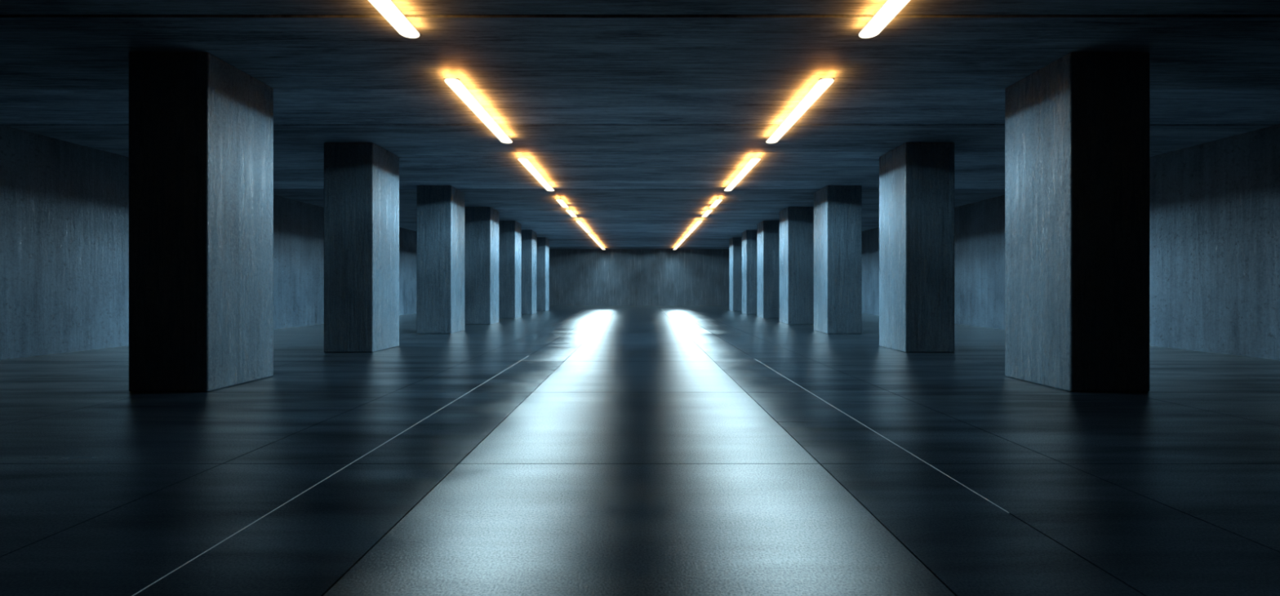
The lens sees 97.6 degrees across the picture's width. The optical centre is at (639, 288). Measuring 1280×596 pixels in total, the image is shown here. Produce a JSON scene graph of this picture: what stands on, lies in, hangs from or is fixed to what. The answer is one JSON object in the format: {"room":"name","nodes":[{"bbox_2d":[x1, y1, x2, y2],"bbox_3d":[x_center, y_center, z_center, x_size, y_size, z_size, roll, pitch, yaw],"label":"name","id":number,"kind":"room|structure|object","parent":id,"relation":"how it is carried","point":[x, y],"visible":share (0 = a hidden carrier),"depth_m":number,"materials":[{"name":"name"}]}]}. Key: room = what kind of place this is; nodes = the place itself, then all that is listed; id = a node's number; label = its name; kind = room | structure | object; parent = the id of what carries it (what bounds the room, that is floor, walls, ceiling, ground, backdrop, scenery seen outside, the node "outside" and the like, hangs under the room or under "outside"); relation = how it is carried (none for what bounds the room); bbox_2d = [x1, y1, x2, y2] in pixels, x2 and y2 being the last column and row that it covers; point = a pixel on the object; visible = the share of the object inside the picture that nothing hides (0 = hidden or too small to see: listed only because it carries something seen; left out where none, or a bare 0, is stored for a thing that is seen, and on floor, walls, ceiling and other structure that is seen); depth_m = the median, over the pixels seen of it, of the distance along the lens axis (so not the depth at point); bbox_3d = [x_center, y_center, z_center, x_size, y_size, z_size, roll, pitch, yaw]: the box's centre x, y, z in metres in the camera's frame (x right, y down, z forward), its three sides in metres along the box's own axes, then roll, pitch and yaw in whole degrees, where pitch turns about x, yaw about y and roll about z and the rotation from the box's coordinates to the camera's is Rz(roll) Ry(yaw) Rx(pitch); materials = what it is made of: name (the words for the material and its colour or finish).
{"room":"underground parking garage","nodes":[
{"label":"underground parking garage","id":0,"kind":"room"},
{"bbox_2d":[0,124,416,359],"bbox_3d":[-10.890,-0.828,18.400,0.300,4.455,41.800,0,0,0],"label":"wall","id":1,"kind":"structure","parent":0,"point":[64,205],"depth_m":10.73,"materials":[{"name":"concrete"}]},
{"bbox_2d":[549,248,728,306],"bbox_3d":[0.000,-0.828,39.150,21.480,4.455,0.300,0,0,0],"label":"wall","id":2,"kind":"structure","parent":0,"point":[577,277],"depth_m":39.00,"materials":[{"name":"concrete"}]},
{"bbox_2d":[0,306,1279,595],"bbox_3d":[0.000,1.300,18.250,21.480,0.200,41.500,0,0,0],"label":"floor","id":3,"kind":"structure","parent":0,"point":[632,451],"depth_m":3.75,"materials":[{"name":"grey concrete"}]},
{"bbox_2d":[128,52,273,391],"bbox_3d":[-5.480,-0.777,7.100,0.930,3.954,1.180,0,0,0],"label":"concrete pillar","id":4,"kind":"structure","parent":3,"relation":"on","point":[201,126],"depth_m":6.51,"materials":[{"name":"grey concrete"}]},
{"bbox_2d":[132,355,528,595],"bbox_3d":[-1.980,1.219,5.800,0.008,0.041,8.400,0,0,0],"label":"trim","id":5,"kind":"structure","parent":3,"relation":"on","point":[527,356],"depth_m":3.03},
{"bbox_2d":[324,142,399,352],"bbox_3d":[-5.480,-0.777,11.130,0.930,3.954,1.180,0,0,0],"label":"concrete pillar","id":6,"kind":"structure","parent":3,"relation":"on","point":[362,180],"depth_m":10.54,"materials":[{"name":"grey concrete"}]},
{"bbox_2d":[416,185,464,333],"bbox_3d":[-5.480,-0.777,15.530,0.930,3.954,1.180,0,0,0],"label":"concrete pillar","id":7,"kind":"structure","parent":3,"relation":"on","point":[440,209],"depth_m":14.94,"materials":[{"name":"grey concrete"}]},
{"bbox_2d":[464,207,498,324],"bbox_3d":[-5.480,-0.777,19.470,0.930,3.954,1.180,0,0,0],"label":"concrete pillar","id":8,"kind":"structure","parent":3,"relation":"on","point":[481,224],"depth_m":18.88,"materials":[{"name":"grey concrete"}]},
{"bbox_2d":[498,220,521,318],"bbox_3d":[-5.480,-0.777,23.240,0.930,3.954,1.180,0,0,0],"label":"concrete pillar","id":9,"kind":"structure","parent":3,"relation":"on","point":[509,231],"depth_m":22.65,"materials":[{"name":"grey concrete"}]},
{"bbox_2d":[521,230,536,314],"bbox_3d":[-5.480,-0.777,26.790,0.930,3.954,1.180,0,0,0],"label":"concrete pillar","id":10,"kind":"structure","parent":3,"relation":"on","point":[528,237],"depth_m":26.20,"materials":[{"name":"grey concrete"}]},
{"bbox_2d":[536,237,549,311],"bbox_3d":[-5.480,-0.777,30.590,0.930,3.954,1.180,0,0,0],"label":"concrete pillar","id":11,"kind":"structure","parent":3,"relation":"on","point":[542,243],"depth_m":30.00,"materials":[{"name":"grey concrete"}]},
{"bbox_2d":[728,237,742,311],"bbox_3d":[5.480,-0.777,30.590,0.930,3.954,1.180,0,0,0],"label":"concrete pillar","id":12,"kind":"structure","parent":3,"relation":"on","point":[735,243],"depth_m":30.00,"materials":[{"name":"grey concrete"}]},
{"bbox_2d":[742,230,756,314],"bbox_3d":[5.480,-0.777,26.790,0.930,3.954,1.180,0,0,0],"label":"concrete pillar","id":13,"kind":"structure","parent":3,"relation":"on","point":[748,237],"depth_m":26.20,"materials":[{"name":"grey concrete"}]},
{"bbox_2d":[756,220,779,318],"bbox_3d":[5.480,-0.777,23.240,0.930,3.954,1.180,0,0,0],"label":"concrete pillar","id":14,"kind":"structure","parent":3,"relation":"on","point":[767,231],"depth_m":22.65,"materials":[{"name":"grey concrete"}]},
{"bbox_2d":[779,207,813,324],"bbox_3d":[5.480,-0.777,19.470,0.930,3.954,1.180,0,0,0],"label":"concrete pillar","id":15,"kind":"structure","parent":3,"relation":"on","point":[796,224],"depth_m":18.88,"materials":[{"name":"grey concrete"}]},
{"bbox_2d":[813,185,862,333],"bbox_3d":[5.480,-0.777,15.530,0.930,3.954,1.180,0,0,0],"label":"concrete pillar","id":16,"kind":"structure","parent":3,"relation":"on","point":[837,209],"depth_m":14.94,"materials":[{"name":"grey concrete"}]},
{"bbox_2d":[754,358,1008,513],"bbox_3d":[1.980,1.219,6.300,0.008,0.041,6.600,0,0,0],"label":"trim","id":17,"kind":"structure","parent":3,"relation":"on","point":[754,358],"depth_m":4.04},
{"bbox_2d":[879,142,954,352],"bbox_3d":[5.480,-0.777,11.130,0.930,3.954,1.180,0,0,0],"label":"concrete pillar","id":18,"kind":"structure","parent":3,"relation":"on","point":[917,180],"depth_m":10.54,"materials":[{"name":"grey concrete"}]},
{"bbox_2d":[1004,52,1149,391],"bbox_3d":[5.480,-0.777,7.100,0.930,3.954,1.180,0,0,0],"label":"concrete pillar","id":19,"kind":"structure","parent":3,"relation":"on","point":[1077,126],"depth_m":6.51,"materials":[{"name":"grey concrete"}]},
{"bbox_2d":[0,0,1279,248],"bbox_3d":[0.000,-2.905,18.250,21.480,0.300,41.500,0,0,0],"label":"ceiling","id":20,"kind":"structure","parent":0,"point":[637,115],"depth_m":7.43,"materials":[{"name":"concrete"}]},
{"bbox_2d":[368,0,421,38],"bbox_3d":[-2.388,-2.700,5.110,0.200,0.111,1.620,0,0,0],"label":"lamp","id":21,"kind":"object","parent":20,"relation":"attached to","point":[388,9],"visible":1,"depth_m":5.48,"materials":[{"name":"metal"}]},
{"bbox_2d":[443,77,512,143],"bbox_3d":[-2.388,-2.700,8.635,0.200,0.111,3.130,0,0,0],"label":"lamp","id":22,"kind":"object","parent":20,"relation":"attached to","point":[455,85],"visible":1,"depth_m":8.18,"materials":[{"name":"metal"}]},
{"bbox_2d":[517,157,554,191],"bbox_3d":[-2.388,-2.700,13.290,0.200,0.111,3.820,0,0,0],"label":"lamp","id":23,"kind":"object","parent":20,"relation":"attached to","point":[525,162],"visible":1,"depth_m":12.85,"materials":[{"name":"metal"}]},
{"bbox_2d":[555,197,568,208],"bbox_3d":[-2.388,-2.700,17.475,0.200,0.111,1.650,0,0,0],"label":"lamp","id":24,"kind":"object","parent":20,"relation":"attached to","point":[561,202],"visible":1,"depth_m":17.29,"materials":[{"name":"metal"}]},
{"bbox_2d":[565,208,577,217],"bbox_3d":[-2.388,-2.700,19.775,0.200,0.111,1.850,0,0,0],"label":"lamp","id":25,"kind":"object","parent":20,"relation":"attached to","point":[569,211],"visible":1,"depth_m":19.67,"materials":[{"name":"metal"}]},
{"bbox_2d":[575,220,591,233],"bbox_3d":[-2.388,-2.700,24.250,0.200,0.111,4.700,0,0,0],"label":"lamp","id":26,"kind":"object","parent":20,"relation":"attached to","point":[580,224],"visible":1,"depth_m":23.80,"materials":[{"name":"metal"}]},
{"bbox_2d":[587,233,605,249],"bbox_3d":[-2.388,-2.700,32.550,0.200,0.111,10.900,0,0,0],"label":"lamp","id":27,"kind":"object","parent":20,"relation":"attached to","point":[591,235],"visible":1,"depth_m":31.16,"materials":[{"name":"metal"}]},
{"bbox_2d":[672,238,685,249],"bbox_3d":[2.388,-2.700,33.900,0.200,0.111,8.200,0,0,0],"label":"lamp","id":28,"kind":"object","parent":20,"relation":"attached to","point":[682,240],"visible":1,"depth_m":32.86,"materials":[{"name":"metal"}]},
{"bbox_2d":[683,233,690,238],"bbox_3d":[2.388,-2.700,28.150,0.200,0.111,2.500,0,0,0],"label":"lamp","id":29,"kind":"object","parent":20,"relation":"attached to","point":[686,235],"visible":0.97,"depth_m":28.03,"materials":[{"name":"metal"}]},
{"bbox_2d":[687,220,702,232],"bbox_3d":[2.388,-2.700,24.250,0.200,0.111,4.700,0,0,0],"label":"lamp","id":30,"kind":"object","parent":20,"relation":"attached to","point":[697,224],"visible":1,"depth_m":23.80,"materials":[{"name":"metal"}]},
{"bbox_2d":[701,208,712,217],"bbox_3d":[2.388,-2.700,19.775,0.200,0.111,1.850,0,0,0],"label":"lamp","id":31,"kind":"object","parent":20,"relation":"attached to","point":[708,211],"visible":1,"depth_m":19.67,"materials":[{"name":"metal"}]},
{"bbox_2d":[709,197,722,208],"bbox_3d":[2.388,-2.700,17.475,0.200,0.111,1.650,0,0,0],"label":"lamp","id":32,"kind":"object","parent":20,"relation":"attached to","point":[717,202],"visible":1,"depth_m":17.30,"materials":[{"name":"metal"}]},
{"bbox_2d":[724,157,760,191],"bbox_3d":[2.388,-2.700,13.290,0.200,0.111,3.820,0,0,0],"label":"lamp","id":33,"kind":"object","parent":20,"relation":"attached to","point":[753,162],"visible":1,"depth_m":12.85,"materials":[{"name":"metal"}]},
{"bbox_2d":[765,77,835,143],"bbox_3d":[2.388,-2.700,8.635,0.200,0.111,3.130,0,0,0],"label":"lamp","id":34,"kind":"object","parent":20,"relation":"attached to","point":[821,85],"visible":1,"depth_m":8.16,"materials":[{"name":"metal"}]},
{"bbox_2d":[857,0,910,38],"bbox_3d":[2.388,-2.700,5.110,0.200,0.111,1.620,0,0,0],"label":"lamp","id":35,"kind":"object","parent":20,"relation":"attached to","point":[890,9],"visible":1,"depth_m":5.48,"materials":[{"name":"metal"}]},
{"bbox_2d":[862,124,1279,359],"bbox_3d":[10.890,-0.828,18.400,0.300,4.455,41.800,0,0,0],"label":"wall","id":36,"kind":"structure","parent":0,"point":[1215,206],"depth_m":10.75,"materials":[{"name":"concrete"}]}
]}

